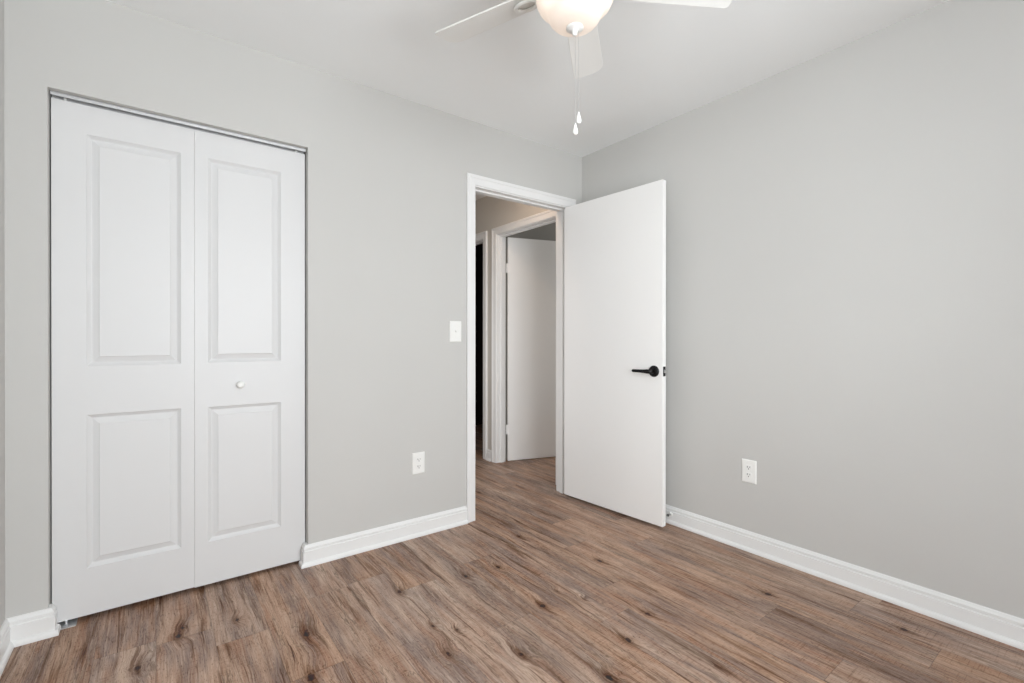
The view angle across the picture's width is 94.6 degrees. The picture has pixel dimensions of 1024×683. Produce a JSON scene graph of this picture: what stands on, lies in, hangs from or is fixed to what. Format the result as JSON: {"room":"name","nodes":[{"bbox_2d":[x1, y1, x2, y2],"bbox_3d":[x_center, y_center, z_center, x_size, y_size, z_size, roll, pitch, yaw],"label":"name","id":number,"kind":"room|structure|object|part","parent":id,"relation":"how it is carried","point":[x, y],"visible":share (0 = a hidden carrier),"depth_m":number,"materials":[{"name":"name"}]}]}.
{"room":"empty bedroom","nodes":[
{"label":"empty bedroom","id":0,"kind":"room"},
{"bbox_2d":[0,0,4,627],"bbox_3d":[-0.792,-0.119,0.236,0.120,2.440,3.570,0,0,-37],"label":"wall","id":1,"kind":"structure","parent":0,"point":[2,180],"depth_m":1.67,"materials":[{"name":"grey paint"}]},
{"bbox_2d":[0,604,60,676],"bbox_3d":[-0.739,1.050,0.375,0.155,0.101,3.482,0,0,-37],"label":"baseboard","id":2,"kind":"structure","parent":1,"relation":"attached to","point":[27,628],"depth_m":1.72,"materials":[{"name":"white paint"}]},
{"bbox_2d":[4,0,581,618],"bbox_3d":[0.300,-0.126,3.371,5.642,2.440,0.115,0,0,-37],"label":"wall","id":3,"kind":"structure","parent":0,"point":[385,173],"depth_m":2.38,"materials":[{"name":"grey paint"}]},
{"bbox_2d":[51,97,304,622],"bbox_3d":[-1.391,0.065,2.075,0.909,2.030,0.066,0,0,-37],"label":"door","id":4,"kind":"structure","parent":3,"relation":"in","point":[178,253],"depth_m":2.02,"materials":[{"name":"paint"}]},
{"bbox_3d":[-1.242,0.197,2.165,0.032,0.032,0.030,0,0,-37],"label":"knob","id":5,"kind":"part","parent":4,"relation":"part of","materials":[{"name":"white plastic"}]},
{"bbox_2d":[50,90,305,153],"bbox_3d":[-1.393,-0.943,2.075,0.910,0.014,0.037,0,0,-37],"label":"closet track","id":6,"kind":"object","parent":3,"relation":"attached to","point":[57,95],"visible":0.98,"depth_m":2.02,"materials":[{"name":"silver metal"}]},
{"bbox_2d":[299,506,467,568],"bbox_3d":[-0.656,1.045,2.583,0.940,0.101,0.058,0,0,-37],"label":"baseboard","id":7,"kind":"structure","parent":3,"relation":"attached to","point":[317,553],"depth_m":2.52,"materials":[{"name":"white paint"}]},
{"bbox_2d":[412,451,424,474],"bbox_3d":[-0.527,0.687,2.671,0.076,0.121,0.008,0,0,-37],"label":"electrical outlet","id":8,"kind":"object","parent":3,"relation":"attached to","point":[418,459],"visible":1,"depth_m":2.67,"materials":[{"name":"white plastic"}]},
{"bbox_2d":[450,321,460,341],"bbox_3d":[-0.333,-0.059,2.812,0.079,0.125,0.014,0,0,-37],"label":"light switch","id":9,"kind":"object","parent":3,"relation":"attached to","point":[455,326],"visible":1,"depth_m":2.81,"materials":[{"name":"white plastic"}]},
{"bbox_2d":[466,172,575,522],"bbox_3d":[0.051,0.038,3.183,0.914,2.113,0.152,0,0,-37],"label":"door frame","id":10,"kind":"structure","parent":3,"relation":"attached to","point":[477,184],"depth_m":3.03,"materials":[{"name":"white paint"}]},
{"bbox_3d":[0.011,0.038,3.236,0.914,2.113,0.018,0,0,-37],"label":"casing","id":11,"kind":"part","parent":10,"relation":"part of","materials":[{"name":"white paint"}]},
{"bbox_2d":[565,179,665,526],"bbox_3d":[0.636,0.068,3.048,0.150,2.019,0.795,0,0,-40],"label":"door","id":12,"kind":"structure","parent":3,"relation":"in","point":[615,244],"depth_m":2.99,"materials":[{"name":"white paint"}]},
{"bbox_3d":[0.775,0.175,2.805,0.048,0.026,0.136,0,0,-40],"label":"lever","id":13,"kind":"part","parent":12,"relation":"part of","materials":[{"name":"black metal"}]},
{"bbox_3d":[0.832,0.175,2.781,0.012,0.068,0.068,0,0,-40],"label":"handle","id":14,"kind":"part","parent":12,"relation":"part of","materials":[{"name":"black metal"}]},
{"bbox_2d":[475,244,482,416],"bbox_3d":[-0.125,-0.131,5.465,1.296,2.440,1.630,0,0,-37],"label":"doorway","id":15,"kind":"structure","parent":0,"point":[478,248],"depth_m":6.22,"materials":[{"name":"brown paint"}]},
{"bbox_2d":[0,424,1023,682],"bbox_3d":[0.568,1.135,3.109,6.048,0.080,9.270,0,0,-37],"label":"floor","id":16,"kind":"structure","parent":0,"point":[545,584],"depth_m":1.85,"materials":[{"name":"brown wood"}]},
{"bbox_2d":[57,618,77,629],"bbox_3d":[-1.729,1.074,1.825,0.074,0.044,0.061,0,0,-37],"label":"pivot bracket","id":17,"kind":"object","parent":16,"relation":"on","point":[69,623],"visible":0.68,"depth_m":1.83,"materials":[{"name":"silver metal"}]},
{"bbox_2d":[107,0,948,200],"bbox_3d":[0.515,-1.395,3.018,5.922,0.100,6.500,0,0,-37],"label":"ceiling","id":18,"kind":"structure","parent":0,"point":[662,63],"depth_m":2.17,"materials":[{"name":"paint"}]},
{"bbox_2d":[435,0,731,134],"bbox_3d":[0.175,-0.987,1.420,0.976,0.709,1.002,0,0,-37],"label":"ceiling fan","id":19,"kind":"object","parent":18,"relation":"hanging from","point":[577,20],"visible":1,"depth_m":1.52,"materials":[{"name":"white plastic"}]},
{"bbox_3d":[-0.085,-1.099,1.616,0.381,0.030,0.119,0,0,32],"label":"blade","id":20,"kind":"part","parent":19,"relation":"part of","materials":[{"name":"white plastic"}]},
{"bbox_3d":[0.191,-1.016,1.444,0.238,0.113,0.238,0,0,-37],"label":"lamp shade","id":21,"kind":"part","parent":19,"relation":"part of","materials":[{"name":"white glass"}]},
{"bbox_3d":[0.194,-0.800,1.445,0.001,0.270,0.001,0,0,-37],"label":"pull chain","id":22,"kind":"part","parent":19,"relation":"part of","materials":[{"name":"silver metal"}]},
{"bbox_3d":[0.270,-1.099,1.760,0.119,0.030,0.381,0,0,14],"label":"blade","id":23,"kind":"part","parent":19,"relation":"part of","materials":[{"name":"white plastic"}]},
{"bbox_3d":[0.516,-1.098,1.467,0.381,0.030,0.119,0,0,-4],"label":"blade","id":24,"kind":"part","parent":19,"relation":"part of","materials":[{"name":"white plastic"}]},
{"bbox_2d":[506,222,555,457],"bbox_3d":[0.886,-0.129,5.163,2.546,2.440,0.070,0,0,-37],"label":"wall partition","id":25,"kind":"structure","parent":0,"point":[546,232],"depth_m":4.60,"materials":[{"name":"grey paint"}]},
{"bbox_2d":[475,0,1023,618],"bbox_3d":[0.773,-0.125,3.173,0.155,2.440,6.370,0,0,-37],"label":"wall","id":26,"kind":"structure","parent":0,"point":[845,223],"depth_m":2.09,"materials":[{"name":"grey paint"}]},
{"bbox_2d":[475,231,486,459],"bbox_3d":[-0.467,0.034,4.750,0.112,2.113,0.896,0,0,-37],"label":"door frame","id":27,"kind":"structure","parent":26,"relation":"attached to","point":[480,238],"depth_m":4.38,"materials":[{"name":"white paint"}]},
{"bbox_2d":[486,449,490,461],"bbox_3d":[-0.206,1.042,4.332,0.039,0.101,0.065,0,0,-37],"label":"baseboard","id":28,"kind":"structure","parent":26,"relation":"attached to","point":[488,458],"depth_m":4.33,"materials":[{"name":"white paint"}]},
{"bbox_2d":[491,210,556,462],"bbox_3d":[0.133,0.037,3.956,0.112,2.113,0.916,0,0,-37],"label":"door frame","id":29,"kind":"structure","parent":26,"relation":"attached to","point":[499,234],"depth_m":4.26,"materials":[{"name":"white paint"}]},
{"bbox_2d":[506,237,555,460],"bbox_3d":[0.305,0.069,4.443,0.772,2.034,0.036,0,0,-20],"label":"door","id":30,"kind":"structure","parent":26,"relation":"in","point":[531,263],"depth_m":4.38,"materials":[{"name":"white paint"}]},
{"bbox_2d":[742,458,756,484],"bbox_3d":[1.244,0.682,2.483,0.008,0.121,0.076,0,0,-37],"label":"electrical outlet","id":31,"kind":"object","parent":26,"relation":"attached to","point":[749,467],"visible":1,"depth_m":2.48,"materials":[{"name":"white plastic"}]},
{"bbox_2d":[745,472,751,477],"bbox_3d":[1.242,0.702,2.481,0.002,0.028,0.034,0,0,-37],"label":"receptacle","id":32,"kind":"object","parent":31,"relation":"attached to","point":[747,474],"depth_m":2.48,"materials":[{"name":"white plastic"}]},
{"bbox_2d":[745,465,751,470],"bbox_3d":[1.242,0.662,2.481,0.002,0.028,0.034,0,0,-37],"label":"receptacle","id":33,"kind":"object","parent":31,"relation":"attached to","point":[747,467],"depth_m":2.48,"materials":[{"name":"white plastic"}]},
{"bbox_2d":[666,504,1023,649],"bbox_3d":[1.545,1.048,2.080,0.039,0.101,3.450,0,0,-37],"label":"baseboard","id":34,"kind":"structure","parent":26,"relation":"attached to","point":[1008,629],"depth_m":2.06,"materials":[{"name":"white paint"}]}
]}

